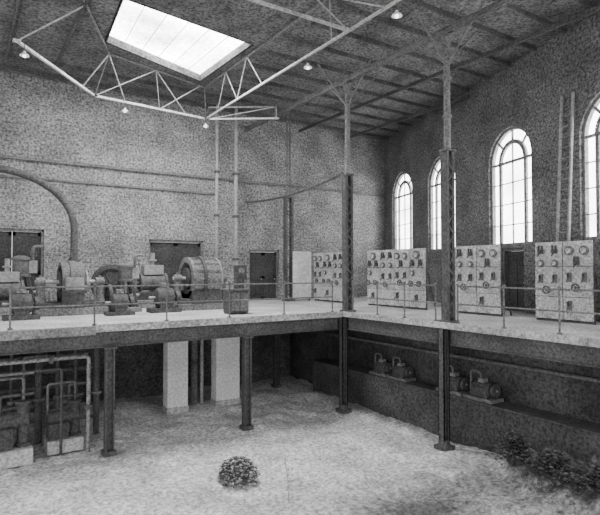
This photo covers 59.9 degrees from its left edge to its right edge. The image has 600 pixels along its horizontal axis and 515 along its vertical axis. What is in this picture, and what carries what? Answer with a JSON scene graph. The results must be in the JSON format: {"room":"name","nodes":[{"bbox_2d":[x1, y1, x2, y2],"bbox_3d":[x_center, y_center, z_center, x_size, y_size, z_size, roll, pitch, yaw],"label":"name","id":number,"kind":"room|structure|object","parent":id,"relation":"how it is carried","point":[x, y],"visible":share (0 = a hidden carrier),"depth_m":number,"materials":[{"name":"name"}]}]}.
{"room":"power station hall","nodes":[
{"label":"power station hall","id":0,"kind":"room"},
{"bbox_2d":[2,333,289,412],"bbox_3d":[-7.944,3.912,20.038,17.750,3.540,0.300,1,-2,-33],"label":"wall","id":1,"kind":"structure","parent":0,"point":[138,368],"depth_m":21.09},
{"bbox_2d":[0,71,384,301],"bbox_3d":[-5.676,-0.730,23.769,25.500,12.600,0.450,1,-2,-33],"label":"wall","id":2,"kind":"structure","parent":0,"point":[40,118],"depth_m":23.34,"materials":[{"name":"paint"}]},
{"bbox_2d":[0,228,43,299],"bbox_3d":[-11.551,0.426,19.843,3.200,3.100,0.230,1,-2,-33],"label":"door","id":3,"kind":"structure","parent":2,"relation":"in","point":[20,242],"depth_m":20.34,"materials":[{"name":"grey metal"}]},
{"bbox_2d":[0,174,214,194],"bbox_3d":[-10.054,-3.091,20.652,14.700,0.070,0.090,1,-2,-33],"label":"trim","id":4,"kind":"structure","parent":2,"relation":"attached to","point":[10,176],"depth_m":22.02,"materials":[{"name":"grey metal"}]},
{"bbox_2d":[148,239,202,291],"bbox_3d":[-5.664,0.643,23.672,2.550,2.850,0.230,1,-2,-33],"label":"door","id":5,"kind":"structure","parent":2,"relation":"in","point":[170,255],"depth_m":23.60,"materials":[{"name":"grey metal"}]},
{"bbox_2d":[0,155,384,196],"bbox_3d":[-5.641,-3.757,23.512,25.200,0.100,0.140,1,-2,-33],"label":"trim","id":6,"kind":"structure","parent":2,"relation":"attached to","point":[1,156],"depth_m":23.08,"materials":[{"name":"grey metal"}]},
{"bbox_2d":[249,250,277,300],"bbox_3d":[-1.872,0.877,26.136,1.700,2.500,0.230,1,-2,-33],"label":"door","id":7,"kind":"structure","parent":2,"relation":"in","point":[263,264],"depth_m":26.14,"materials":[{"name":"grey metal"}]},
{"bbox_2d":[299,5,599,132],"bbox_3d":[4.585,-6.789,20.159,0.080,0.140,17.000,1,-2,-33],"label":"girder","id":8,"kind":"object","parent":2,"relation":"attached to","point":[595,9],"visible":1,"depth_m":17.83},
{"bbox_2d":[0,375,599,514],"bbox_3d":[-2.064,4.792,10.984,17.750,1.357,21.350,1,-2,-33],"label":"floor","id":9,"kind":"structure","parent":0,"point":[361,461],"depth_m":13.19,"materials":[{"name":"concrete"}]},
{"bbox_2d":[0,376,35,469],"bbox_3d":[-7.579,4.258,13.642,1.193,2.240,0.800,1,-2,-33],"label":"pump","id":10,"kind":"object","parent":9,"relation":"on","point":[18,453],"visible":1,"depth_m":13.52,"materials":[{"name":"metal"}]},
{"bbox_2d":[0,352,66,426],"bbox_3d":[-9.402,4.285,16.632,3.600,2.270,1.500,1,-2,-33],"label":"water tank","id":11,"kind":"object","parent":9,"relation":"on","point":[47,378],"visible":0.39,"depth_m":16.56,"materials":[{"name":"metal"}]},
{"bbox_2d":[0,354,92,453],"bbox_3d":[-8.575,3.935,12.685,6.670,2.740,0.410,1,-2,-33],"label":"pipe","id":12,"kind":"object","parent":9,"relation":"on","point":[51,358],"visible":1,"depth_m":14.18,"materials":[{"name":"metal"}]},
{"bbox_2d":[0,348,100,443],"bbox_3d":[-9.003,3.841,14.380,6.800,3.050,0.565,1,-2,-33],"label":"pipe manifold","id":13,"kind":"object","parent":9,"relation":"on","point":[38,398],"visible":0.56,"depth_m":15.38,"materials":[{"name":"grey metal"}]},
{"bbox_2d":[44,380,83,455],"bbox_3d":[-6.630,4.453,14.733,1.014,1.904,0.680,1,-2,-33],"label":"pump","id":14,"kind":"object","parent":9,"relation":"on","point":[73,440],"visible":0.95,"depth_m":14.53,"materials":[{"name":"metal"}]},
{"bbox_2d":[101,347,117,456],"bbox_3d":[-5.212,3.908,14.237,0.340,2.930,0.340,1,-2,-33],"label":"post","id":15,"kind":"object","parent":9,"relation":"on","point":[108,449],"visible":0.92,"depth_m":14.20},
{"bbox_2d":[162,341,188,414],"bbox_3d":[-4.457,3.814,18.671,0.810,3.390,0.560,1,-2,-33],"label":"pier","id":16,"kind":"object","parent":9,"relation":"on","point":[175,354],"visible":0.77,"depth_m":18.44,"materials":[{"name":"concrete"}]},
{"bbox_2d":[189,340,203,403],"bbox_3d":[-3.904,3.807,19.627,0.570,3.330,0.400,1,-2,-33],"label":"vertical pipe","id":17,"kind":"object","parent":9,"relation":"on","point":[194,361],"visible":0.8,"depth_m":19.49,"materials":[{"name":"grey metal"}]},
{"bbox_2d":[210,337,240,406],"bbox_3d":[-2.823,3.839,19.734,1.010,3.390,0.560,1,-2,-33],"label":"pier","id":18,"kind":"object","parent":9,"relation":"on","point":[225,352],"visible":0.72,"depth_m":19.50,"materials":[{"name":"concrete"}]},
{"bbox_2d":[217,455,260,488],"bbox_3d":[-1.468,5.083,12.435,1.083,0.627,1.072,1,-2,-33],"label":"leafy shrub","id":19,"kind":"object","parent":9,"relation":"on","point":[237,470],"visible":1,"depth_m":12.23,"materials":[{"name":"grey plant"}]},
{"bbox_2d":[239,336,253,430],"bbox_3d":[-1.692,3.962,16.528,0.340,2.930,0.340,1,-2,-33],"label":"post","id":20,"kind":"object","parent":9,"relation":"on","point":[246,424],"visible":0.9,"depth_m":16.49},
{"bbox_2d":[271,334,281,387],"bbox_3d":[-1.018,4.015,22.457,0.340,3.110,0.340,1,-2,-33],"label":"post","id":21,"kind":"object","parent":9,"relation":"on","point":[276,337],"visible":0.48,"depth_m":22.41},
{"bbox_2d":[285,459,292,501],"bbox_3d":[-0.250,4.844,11.349,0.193,0.959,0.190,0,-1,8],"label":"weed","id":22,"kind":"object","parent":9,"relation":"on","point":[288,481],"visible":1,"depth_m":11.36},
{"bbox_2d":[317,59,374,413],"bbox_3d":[1.714,-0.644,18.738,1.893,12.246,1.893,0,-1,12],"label":"column","id":23,"kind":"structure","parent":9,"relation":"on","point":[347,178],"depth_m":18.63,"materials":[{"name":"metal"}]},
{"bbox_2d":[245,172,343,202],"bbox_3d":[-0.538,-2.792,22.066,0.090,0.449,7.661,1,-2,-33],"label":"overhead cable","id":24,"kind":"object","parent":23,"relation":"attached to","point":[338,175],"visible":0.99,"depth_m":21.30,"materials":[{"name":"metal"}]},
{"bbox_2d":[245,0,518,131],"bbox_3d":[2.805,-6.489,17.202,0.120,0.200,20.000,1,-2,-33],"label":"girder","id":25,"kind":"object","parent":23,"relation":"on","point":[497,5],"visible":1,"depth_m":16.68,"materials":[{"name":"grey metal"}]},
{"bbox_2d":[413,0,484,451],"bbox_3d":[4.224,-0.736,14.885,1.893,12.246,1.893,0,-1,12],"label":"column","id":26,"kind":"structure","parent":9,"relation":"on","point":[447,166],"depth_m":14.77,"materials":[{"name":"metal"}]},
{"bbox_2d":[312,358,599,461],"bbox_3d":[4.195,4.835,16.821,0.770,1.340,12.300,1,-2,-33],"label":"ledge","id":27,"kind":"object","parent":9,"relation":"on","point":[473,423],"visible":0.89,"depth_m":15.28,"materials":[{"name":"concrete"}]},
{"bbox_2d":[369,353,392,377],"bbox_3d":[2.963,3.835,18.728,0.520,0.750,0.900,1,-2,-33],"label":"motor","id":28,"kind":"object","parent":27,"relation":"on","point":[382,368],"visible":0.95,"depth_m":18.52,"materials":[{"name":"grey metal"}]},
{"bbox_2d":[387,356,415,381],"bbox_3d":[3.482,3.816,17.933,0.520,0.750,0.900,1,-2,-33],"label":"motor","id":29,"kind":"object","parent":27,"relation":"on","point":[400,372],"visible":1,"depth_m":17.71,"materials":[{"name":"grey metal"}]},
{"bbox_2d":[436,365,469,396],"bbox_3d":[4.737,3.732,16.007,0.572,0.825,0.990,1,-2,-33],"label":"motor","id":30,"kind":"object","parent":27,"relation":"on","point":[459,386],"visible":0.51,"depth_m":15.69,"materials":[{"name":"grey metal"}]},
{"bbox_2d":[463,369,503,403],"bbox_3d":[5.310,3.711,15.127,0.572,0.825,0.990,1,-2,-33],"label":"motor","id":31,"kind":"object","parent":27,"relation":"on","point":[480,390],"visible":1,"depth_m":14.91,"materials":[{"name":"grey metal"}]},
{"bbox_2d":[485,428,541,472],"bbox_3d":[5.483,4.725,12.930,1.534,0.954,1.416,1,-2,-33],"label":"leafy shrub","id":32,"kind":"object","parent":9,"relation":"on","point":[512,458],"visible":0.98,"depth_m":12.86,"materials":[{"name":"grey plant"}]},
{"bbox_2d":[518,445,582,491],"bbox_3d":[5.923,4.748,11.893,1.785,0.853,1.560,1,-2,-33],"label":"leafy shrub","id":33,"kind":"object","parent":9,"relation":"on","point":[550,458],"visible":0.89,"depth_m":11.85,"materials":[{"name":"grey plant"}]},
{"bbox_2d":[553,460,599,504],"bbox_3d":[6.321,4.722,10.938,1.994,0.859,1.662,1,-2,-33],"label":"leafy shrub","id":34,"kind":"object","parent":9,"relation":"on","point":[593,491],"visible":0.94,"depth_m":10.96,"materials":[{"name":"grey plant"}]},
{"bbox_2d":[0,0,599,139],"bbox_3d":[-0.096,-7.302,15.630,25.800,0.150,20.500,1,-2,-33],"label":"ceiling","id":35,"kind":"structure","parent":0,"point":[253,23],"depth_m":17.64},
{"bbox_2d":[6,0,19,55],"bbox_3d":[-5.882,-7.256,11.502,0.060,0.140,15.900,1,-2,-33],"label":"rafter","id":36,"kind":"object","parent":35,"relation":"attached to","point":[17,1],"visible":1,"depth_m":15.97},
{"bbox_2d":[12,0,109,96],"bbox_3d":[-6.895,-6.614,17.020,2.207,1.120,5.011,0,-1,5],"label":"roof truss","id":37,"kind":"object","parent":35,"relation":"attached to","point":[18,41],"visible":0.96,"depth_m":16.09,"materials":[{"name":"metal"}]},
{"bbox_2d":[19,44,28,57],"bbox_3d":[-7.897,-5.919,14.932,0.260,0.390,0.260,1,-2,-33],"label":"pendant lamp","id":38,"kind":"object","parent":37,"relation":"hanging from","point":[24,54],"visible":1,"depth_m":14.91,"materials":[{"name":"metal"}]},
{"bbox_2d":[56,0,88,65],"bbox_3d":[-4.542,-7.235,12.375,0.060,0.140,15.900,1,-2,-33],"label":"rafter","id":39,"kind":"object","parent":35,"relation":"attached to","point":[85,3],"visible":1,"depth_m":16.37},
{"bbox_2d":[91,53,205,119],"bbox_3d":[-5.376,-6.534,20.342,4.897,1.120,1.742,1,-2,-39],"label":"roof truss","id":40,"kind":"object","parent":35,"relation":"attached to","point":[110,55],"visible":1,"depth_m":20.09,"materials":[{"name":"metal"}]},
{"bbox_2d":[105,0,252,80],"bbox_3d":[-4.420,-7.325,17.826,4.530,0.300,4.976,1,-2,-33],"label":"window","id":41,"kind":"structure","parent":35,"relation":"attached to","point":[190,49],"depth_m":17.85,"materials":[{"name":"glass"}]},
{"bbox_2d":[0,64,388,138],"bbox_3d":[-5.390,-6.981,22.977,24.952,0.140,0.050,1,-2,-33],"label":"rafter","id":42,"kind":"object","parent":35,"relation":"attached to","point":[6,67],"visible":0.78,"depth_m":22.50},
{"bbox_2d":[0,51,398,132],"bbox_3d":[-4.869,-7.010,21.765,24.502,0.140,0.050,1,-2,-33],"label":"rafter","id":43,"kind":"object","parent":35,"relation":"attached to","point":[14,56],"visible":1,"depth_m":21.46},
{"bbox_2d":[248,0,349,31],"bbox_3d":[-2.168,-6.715,11.879,8.450,1.065,0.200,1,-2,-33],"label":"roof truss","id":44,"kind":"object","parent":35,"relation":"attached to","point":[343,28],"visible":1,"depth_m":13.40,"materials":[{"name":"metal"}]},
{"bbox_2d":[203,0,400,119],"bbox_3d":[-0.061,-6.642,15.995,0.525,1.112,15.300,1,-2,-33],"label":"roof truss","id":45,"kind":"object","parent":35,"relation":"attached to","point":[383,8],"visible":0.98,"depth_m":16.48,"materials":[{"name":"metal"}]},
{"bbox_2d":[207,106,278,119],"bbox_3d":[-2.491,-6.215,22.399,3.220,0.560,0.279,0,-1,2],"label":"roof truss","id":46,"kind":"object","parent":45,"relation":"attached to","point":[264,107],"visible":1,"depth_m":22.38,"materials":[{"name":"metal"}]},
{"bbox_2d":[304,57,311,69],"bbox_3d":[0.239,-5.897,15.815,0.260,0.390,0.260,1,-2,-33],"label":"pendant lamp","id":47,"kind":"object","parent":45,"relation":"hanging from","point":[307,67],"visible":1,"depth_m":15.79,"materials":[{"name":"metal"}]},
{"bbox_2d":[391,2,401,18],"bbox_3d":[2.340,-5.975,12.589,0.260,0.390,0.260,1,-2,-33],"label":"pendant lamp","id":48,"kind":"object","parent":45,"relation":"hanging from","point":[396,15],"visible":1,"depth_m":12.58,"materials":[{"name":"metal"}]},
{"bbox_2d":[222,84,409,126],"bbox_3d":[1.266,-6.952,24.208,10.652,0.140,0.050,1,-2,-33],"label":"rafter","id":49,"kind":"object","parent":35,"relation":"attached to","point":[224,85],"visible":0.93,"depth_m":23.69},
{"bbox_2d":[236,74,422,118],"bbox_3d":[1.787,-6.981,22.996,10.202,0.140,0.050,1,-2,-33],"label":"rafter","id":50,"kind":"object","parent":35,"relation":"attached to","point":[237,75],"visible":0.79,"depth_m":22.10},
{"bbox_2d":[251,63,436,110],"bbox_3d":[2.308,-7.010,21.785,9.752,0.140,0.050,1,-2,-33],"label":"rafter","id":51,"kind":"object","parent":35,"relation":"attached to","point":[254,65],"visible":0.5,"depth_m":20.86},
{"bbox_2d":[269,50,451,100],"bbox_3d":[2.829,-7.039,20.573,9.302,0.140,0.050,1,-2,-33],"label":"rafter","id":52,"kind":"object","parent":35,"relation":"attached to","point":[273,53],"visible":0.71,"depth_m":19.88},
{"bbox_2d":[289,36,468,91],"bbox_3d":[3.350,-7.068,19.361,8.853,0.140,0.050,1,-2,-33],"label":"rafter","id":53,"kind":"object","parent":35,"relation":"attached to","point":[292,39],"visible":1,"depth_m":18.63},
{"bbox_2d":[311,21,488,79],"bbox_3d":[3.871,-7.097,18.149,8.403,0.140,0.050,1,-2,-33],"label":"rafter","id":54,"kind":"object","parent":35,"relation":"attached to","point":[350,34],"visible":0.79,"depth_m":17.55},
{"bbox_2d":[337,2,510,66],"bbox_3d":[4.392,-7.126,16.938,7.953,0.140,0.050,1,-2,-33],"label":"rafter","id":55,"kind":"object","parent":35,"relation":"attached to","point":[339,4],"visible":0.71,"depth_m":16.17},
{"bbox_2d":[404,0,536,50],"bbox_3d":[4.913,-7.155,15.726,7.503,0.140,0.050,1,-2,-33],"label":"rafter","id":56,"kind":"object","parent":35,"relation":"attached to","point":[419,3],"visible":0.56,"depth_m":15.96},
{"bbox_2d":[490,0,566,33],"bbox_3d":[5.434,-7.184,14.514,7.054,0.140,0.050,1,-2,-33],"label":"rafter","id":57,"kind":"object","parent":35,"relation":"attached to","point":[512,7],"visible":0.86,"depth_m":15.44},
{"bbox_2d":[576,0,599,12],"bbox_3d":[5.954,-7.213,13.302,6.604,0.140,0.050,1,-2,-33],"label":"rafter","id":58,"kind":"object","parent":35,"relation":"attached to","point":[588,3],"visible":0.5,"depth_m":14.69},
{"bbox_2d":[0,296,599,347],"bbox_3d":[-0.751,1.961,15.864,25.200,0.160,17.980,1,-2,-33],"label":"floor","id":59,"kind":"structure","parent":0,"point":[522,321],"depth_m":16.45,"materials":[{"name":"concrete"}]},
{"bbox_2d":[0,259,24,316],"bbox_3d":[-10.150,0.960,16.445,2.694,1.870,1.164,1,-2,-33],"label":"engine","id":60,"kind":"object","parent":59,"relation":"on","point":[7,278],"visible":0.64,"depth_m":16.83,"materials":[{"name":"metal"}]},
{"bbox_2d":[1,289,40,320],"bbox_3d":[-8.441,1.404,15.775,1.000,0.950,0.640,1,-2,-33],"label":"motor","id":61,"kind":"object","parent":59,"relation":"on","point":[21,298],"visible":0.84,"depth_m":15.58,"materials":[{"name":"metal"}]},
{"bbox_2d":[0,245,42,311],"bbox_3d":[-10.221,0.741,19.048,1.454,2.432,0.950,1,-2,-33],"label":"engine","id":62,"kind":"object","parent":59,"relation":"on","point":[23,264],"visible":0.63,"depth_m":18.96,"materials":[{"name":"metal"}]},
{"bbox_2d":[0,327,95,340],"bbox_3d":[-8.666,1.916,11.892,7.600,0.220,0.040,1,-2,-33],"label":"trim","id":63,"kind":"structure","parent":59,"relation":"attached to","point":[82,331],"depth_m":13.31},
{"bbox_2d":[32,253,108,316],"bbox_3d":[-7.777,0.890,17.700,2.260,2.070,1.560,1,-2,-33],"label":"generator","id":64,"kind":"object","parent":59,"relation":"on","point":[69,273],"visible":0.87,"depth_m":17.27,"materials":[{"name":"metal"}]},
{"bbox_2d":[0,165,79,261],"bbox_3d":[-11.163,-0.648,17.393,7.250,5.130,0.500,1,-2,-33],"label":"pipe","id":65,"kind":"object","parent":64,"relation":"on","point":[54,191],"visible":0.81,"depth_m":18.93,"materials":[{"name":"metal"}]},
{"bbox_2d":[104,289,134,315],"bbox_3d":[-6.011,1.489,17.356,0.900,0.855,0.576,1,-2,-33],"label":"motor","id":66,"kind":"object","parent":59,"relation":"on","point":[119,297],"visible":0.95,"depth_m":17.18,"materials":[{"name":"metal"}]},
{"bbox_2d":[104,254,142,311],"bbox_3d":[-6.324,0.902,18.837,1.255,2.099,0.820,1,-2,-33],"label":"engine","id":67,"kind":"object","parent":59,"relation":"on","point":[128,272],"visible":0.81,"depth_m":18.72,"materials":[{"name":"metal"}]},
{"bbox_2d":[90,253,167,307],"bbox_3d":[-6.774,0.898,20.770,3.170,2.200,1.370,1,-2,-33],"label":"engine","id":68,"kind":"object","parent":59,"relation":"on","point":[152,274],"visible":0.5,"depth_m":20.91,"materials":[{"name":"metal"}]},
{"bbox_2d":[146,283,181,312],"bbox_3d":[-4.846,1.424,18.593,1.100,1.045,0.704,1,-2,-33],"label":"motor","id":69,"kind":"object","parent":59,"relation":"on","point":[159,293],"visible":0.87,"depth_m":18.37,"materials":[{"name":"metal"}]},
{"bbox_2d":[0,280,333,329],"bbox_3d":[-3.882,1.297,15.190,12.114,1.135,0.120,1,-2,-33],"label":"gallery railing","id":70,"kind":"object","parent":59,"relation":"on","point":[10,287],"visible":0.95,"depth_m":15.03,"materials":[{"name":"grey metal"}]},
{"bbox_2d":[0,317,338,355],"bbox_3d":[-5.296,2.222,14.223,15.800,0.440,0.180,1,-2,-33],"label":"girder","id":71,"kind":"object","parent":59,"relation":"attached to","point":[178,334],"visible":0.74,"depth_m":15.06,"materials":[{"name":"metal"}]},
{"bbox_2d":[172,256,226,310],"bbox_3d":[-3.858,0.965,20.203,2.260,2.040,1.720,1,-2,-33],"label":"generator","id":72,"kind":"object","parent":59,"relation":"on","point":[197,269],"visible":0.87,"depth_m":19.65,"materials":[{"name":"metal"}]},
{"bbox_2d":[214,105,219,258],"bbox_3d":[-3.819,-2.478,23.892,0.300,9.100,0.300,1,-2,-33],"label":"pipe","id":73,"kind":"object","parent":59,"relation":"on","point":[216,215],"depth_m":23.86,"materials":[{"name":"metal"}]},
{"bbox_2d":[95,311,343,331],"bbox_3d":[-1.931,1.961,16.265,8.460,0.200,0.060,1,-2,-33],"label":"trim","id":74,"kind":"structure","parent":59,"relation":"attached to","point":[268,318],"depth_m":15.73,"materials":[{"name":"paint"}]},
{"bbox_2d":[232,108,238,264],"bbox_3d":[-3.007,-2.465,24.421,0.300,9.100,0.300,1,-2,-33],"label":"pipe","id":75,"kind":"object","parent":59,"relation":"on","point":[235,174],"depth_m":24.38,"materials":[{"name":"metal"}]},
{"bbox_2d":[222,273,249,314],"bbox_3d":[-2.205,1.230,17.931,0.760,1.400,0.700,1,-2,-33],"label":"stand","id":76,"kind":"object","parent":59,"relation":"on","point":[238,292],"visible":0.97,"depth_m":17.73,"materials":[{"name":"metal"}]},
{"bbox_2d":[234,265,246,279],"bbox_3d":[-2.396,1.149,20.793,0.520,1.700,0.400,1,-2,-33],"label":"panel","id":77,"kind":"object","parent":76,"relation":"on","point":[237,268],"visible":0.33,"depth_m":20.69,"materials":[{"name":"metal"}]},
{"bbox_2d":[282,114,294,300],"bbox_3d":[-0.559,-2.444,25.298,0.500,9.100,0.360,1,-2,-33],"label":"wall column","id":78,"kind":"structure","parent":59,"relation":"on","point":[285,199],"depth_m":25.24,"materials":[{"name":"metal"}]},
{"bbox_2d":[292,251,310,300],"bbox_3d":[0.085,0.909,25.375,1.050,2.400,0.120,1,-2,-33],"label":"screen","id":79,"kind":"object","parent":59,"relation":"on","point":[301,261],"visible":0.88,"depth_m":25.30,"materials":[{"name":"paint"}]},
{"bbox_2d":[312,253,323,300],"bbox_3d":[1.054,0.945,25.313,0.830,2.325,0.800,1,-2,-33],"label":"panel","id":80,"kind":"object","parent":59,"relation":"on","point":[318,257],"visible":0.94,"depth_m":25.16,"materials":[{"name":"metal"}]},
{"bbox_2d":[322,252,333,301],"bbox_3d":[1.491,0.929,24.643,0.830,2.325,0.800,1,-2,-33],"label":"panel","id":81,"kind":"object","parent":59,"relation":"on","point":[327,267],"visible":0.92,"depth_m":24.51,"materials":[{"name":"metal"}]},
{"bbox_2d":[332,252,341,302],"bbox_3d":[1.927,0.913,23.973,0.830,2.325,0.800,1,-2,-33],"label":"panel","id":82,"kind":"object","parent":59,"relation":"on","point":[337,256],"visible":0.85,"depth_m":23.90,"materials":[{"name":"metal"}]},
{"bbox_2d":[366,250,380,305],"bbox_3d":[3.255,0.864,21.935,0.830,2.325,0.825,1,-2,-33],"label":"panel","id":83,"kind":"object","parent":59,"relation":"on","point":[373,257],"visible":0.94,"depth_m":21.79,"materials":[{"name":"metal"}]},
{"bbox_2d":[380,249,400,307],"bbox_3d":[3.705,0.847,21.244,0.830,2.325,0.825,1,-2,-33],"label":"panel","id":84,"kind":"object","parent":59,"relation":"on","point":[386,256],"visible":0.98,"depth_m":21.10,"materials":[{"name":"metal"}]},
{"bbox_2d":[347,317,440,342],"bbox_3d":[2.885,2.281,16.686,0.180,0.440,4.200,1,-2,-33],"label":"girder","id":85,"kind":"object","parent":59,"relation":"attached to","point":[414,332],"visible":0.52,"depth_m":16.42,"materials":[{"name":"metal"}]},
{"bbox_2d":[351,281,437,320],"bbox_3d":[2.902,1.334,16.719,0.114,1.135,3.920,1,-2,-33],"label":"gallery railing","id":86,"kind":"object","parent":59,"relation":"on","point":[353,282],"visible":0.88,"depth_m":16.60,"materials":[{"name":"grey metal"}]},
{"bbox_2d":[394,249,409,308],"bbox_3d":[4.155,0.831,20.552,0.830,2.325,0.825,1,-2,-33],"label":"panel","id":87,"kind":"object","parent":59,"relation":"on","point":[401,256],"visible":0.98,"depth_m":20.41,"materials":[{"name":"metal"}]},
{"bbox_2d":[408,248,434,309],"bbox_3d":[4.605,0.814,19.861,0.830,2.325,0.825,1,-2,-33],"label":"panel","id":88,"kind":"object","parent":59,"relation":"on","point":[418,271],"visible":0.89,"depth_m":19.66,"materials":[{"name":"metal"}]},
{"bbox_2d":[455,245,483,314],"bbox_3d":[5.843,0.768,17.962,0.830,2.325,0.910,1,-2,-33],"label":"panel","id":89,"kind":"object","parent":59,"relation":"on","point":[465,256],"visible":0.96,"depth_m":17.81,"materials":[{"name":"metal"}]},
{"bbox_2d":[456,273,460,281],"bbox_3d":[5.461,0.692,17.986,0.206,0.281,0.120,1,-2,-33],"label":"switch","id":90,"kind":"object","parent":89,"relation":"attached to","point":[458,274],"depth_m":18.01,"materials":[{"name":"grey metal"}]},
{"bbox_2d":[467,274,471,281],"bbox_3d":[5.709,0.683,17.605,0.206,0.281,0.120,1,-2,-33],"label":"switch","id":91,"kind":"object","parent":89,"relation":"attached to","point":[469,275],"depth_m":17.61,"materials":[{"name":"grey metal"}]},
{"bbox_2d":[343,311,599,346],"bbox_3d":[4.266,1.899,14.335,0.060,0.170,9.940,1,-2,-33],"label":"trim","id":92,"kind":"structure","parent":59,"relation":"attached to","point":[594,342],"depth_m":13.42,"materials":[{"name":"paint"}]},
{"bbox_2d":[477,244,511,316],"bbox_3d":[6.339,0.750,17.199,0.830,2.325,0.910,1,-2,-33],"label":"panel","id":93,"kind":"object","parent":59,"relation":"on","point":[487,255],"visible":0.98,"depth_m":17.00,"materials":[{"name":"metal"}]},
{"bbox_2d":[478,272,482,280],"bbox_3d":[5.957,0.624,17.225,0.206,0.281,0.120,1,-2,-33],"label":"switch","id":94,"kind":"object","parent":93,"relation":"attached to","point":[480,273],"depth_m":17.24,"materials":[{"name":"grey metal"}]},
{"bbox_2d":[478,296,483,304],"bbox_3d":[5.957,1.424,17.206,0.206,0.281,0.120,1,-2,-33],"label":"switch","id":95,"kind":"object","parent":93,"relation":"attached to","point":[481,298],"depth_m":17.22,"materials":[{"name":"grey metal"}]},
{"bbox_2d":[490,272,494,280],"bbox_3d":[6.206,0.615,16.844,0.206,0.281,0.120,1,-2,-33],"label":"switch","id":96,"kind":"object","parent":93,"relation":"attached to","point":[492,274],"depth_m":16.88,"materials":[{"name":"grey metal"}]},
{"bbox_2d":[450,330,599,367],"bbox_3d":[5.668,2.178,12.413,0.180,0.440,5.200,1,-2,-33],"label":"girder","id":97,"kind":"object","parent":59,"relation":"attached to","point":[587,356],"visible":0.82,"depth_m":12.55,"materials":[{"name":"metal"}]},
{"bbox_2d":[456,283,599,334],"bbox_3d":[5.576,1.235,12.614,0.114,1.135,4.520,1,-2,-33],"label":"gallery railing","id":98,"kind":"object","parent":59,"relation":"on","point":[503,287],"visible":0.88,"depth_m":12.66,"materials":[{"name":"grey metal"}]},
{"bbox_2d":[535,241,563,321],"bbox_3d":[7.482,0.708,15.444,0.830,2.325,0.860,1,-2,-33],"label":"panel","id":99,"kind":"object","parent":59,"relation":"on","point":[546,253],"visible":0.96,"depth_m":15.32,"materials":[{"name":"metal"}]},
{"bbox_2d":[537,274,542,282],"bbox_3d":[7.107,0.631,15.459,0.206,0.281,0.120,1,-2,-33],"label":"switch","id":100,"kind":"object","parent":99,"relation":"attached to","point":[539,276],"depth_m":15.50,"materials":[{"name":"grey metal"}]},
{"bbox_2d":[551,274,556,283],"bbox_3d":[7.342,0.623,15.098,0.206,0.281,0.120,1,-2,-33],"label":"switch","id":101,"kind":"object","parent":99,"relation":"attached to","point":[553,276],"depth_m":15.13,"materials":[{"name":"grey metal"}]},
{"bbox_2d":[554,92,574,296],"bbox_3d":[8.212,-1.612,16.210,0.420,7.004,0.550,0,-1,-14],"label":"ladder","id":102,"kind":"object","parent":59,"relation":"on","point":[572,103],"visible":0.63,"depth_m":16.19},
{"bbox_2d":[563,240,599,324],"bbox_3d":[7.951,0.691,14.724,0.830,2.325,0.860,1,-2,-33],"label":"panel","id":103,"kind":"object","parent":59,"relation":"on","point":[579,271],"visible":0.94,"depth_m":14.54,"materials":[{"name":"metal"}]},
{"bbox_2d":[565,272,571,281],"bbox_3d":[7.577,0.564,14.739,0.206,0.281,0.120,1,-2,-33],"label":"switch","id":104,"kind":"object","parent":103,"relation":"attached to","point":[568,275],"depth_m":14.77,"materials":[{"name":"grey metal"}]},
{"bbox_2d":[566,301,571,310],"bbox_3d":[7.577,1.364,14.720,0.206,0.281,0.120,1,-2,-33],"label":"switch","id":105,"kind":"object","parent":103,"relation":"attached to","point":[568,303],"depth_m":14.76,"materials":[{"name":"grey metal"}]},
{"bbox_2d":[581,273,586,282],"bbox_3d":[7.811,0.556,14.379,0.206,0.281,0.120,1,-2,-33],"label":"switch","id":106,"kind":"object","parent":103,"relation":"attached to","point":[583,275],"depth_m":14.39,"materials":[{"name":"grey metal"}]},
{"bbox_2d":[290,318,599,423],"bbox_3d":[4.652,3.842,17.142,0.300,3.540,18.300,1,-2,-33],"label":"wall","id":107,"kind":"structure","parent":0,"point":[575,398],"depth_m":15.80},
{"bbox_2d":[322,332,599,382],"bbox_3d":[4.272,3.116,17.330,0.150,0.140,12.000,1,-2,-33],"label":"pipe","id":108,"kind":"object","parent":107,"relation":"attached to","point":[452,355],"visible":0.98,"depth_m":15.30,"materials":[{"name":"grey metal"}]},
{"bbox_2d":[385,12,599,321],"bbox_3d":[7.500,-0.793,21.167,0.451,12.600,19.200,0,-1,-14],"label":"wall","id":109,"kind":"structure","parent":0,"point":[525,95],"depth_m":19.02,"materials":[{"name":"brick"}]},
{"bbox_2d":[394,172,412,248],"bbox_3d":[5.701,-2.428,28.273,0.210,4.410,2.520,0,-1,-14],"label":"window","id":110,"kind":"structure","parent":109,"relation":"in","point":[402,194],"depth_m":28.65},
{"bbox_2d":[344,95,467,139],"bbox_3d":[4.753,-6.663,25.398,0.080,0.140,8.400,1,-2,-33],"label":"girder","id":111,"kind":"object","parent":109,"relation":"attached to","point":[466,96],"visible":1,"depth_m":24.75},
{"bbox_2d":[430,158,440,250],"bbox_3d":[6.713,-2.525,24.208,0.210,4.410,2.520,0,-1,-14],"label":"window","id":112,"kind":"structure","parent":109,"relation":"in","point":[435,195],"depth_m":24.93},
{"bbox_2d":[491,127,531,245],"bbox_3d":[7.920,-2.642,19.358,0.210,4.410,2.520,0,-1,-14],"label":"window","id":113,"kind":"structure","parent":109,"relation":"in","point":[511,185],"depth_m":19.50,"materials":[{"name":"glass"}]},
{"bbox_2d":[503,248,523,310],"bbox_3d":[7.956,0.809,19.129,0.230,2.300,1.300,0,-1,-14],"label":"door","id":114,"kind":"structure","parent":109,"relation":"in","point":[513,262],"depth_m":19.27,"materials":[{"name":"wood"}]},
{"bbox_2d":[582,95,599,239],"bbox_3d":[9.054,-2.751,14.798,0.210,4.410,2.520,0,-1,-14],"label":"window","id":115,"kind":"structure","parent":109,"relation":"in","point":[590,137],"depth_m":15.82,"materials":[{"name":"glass"}]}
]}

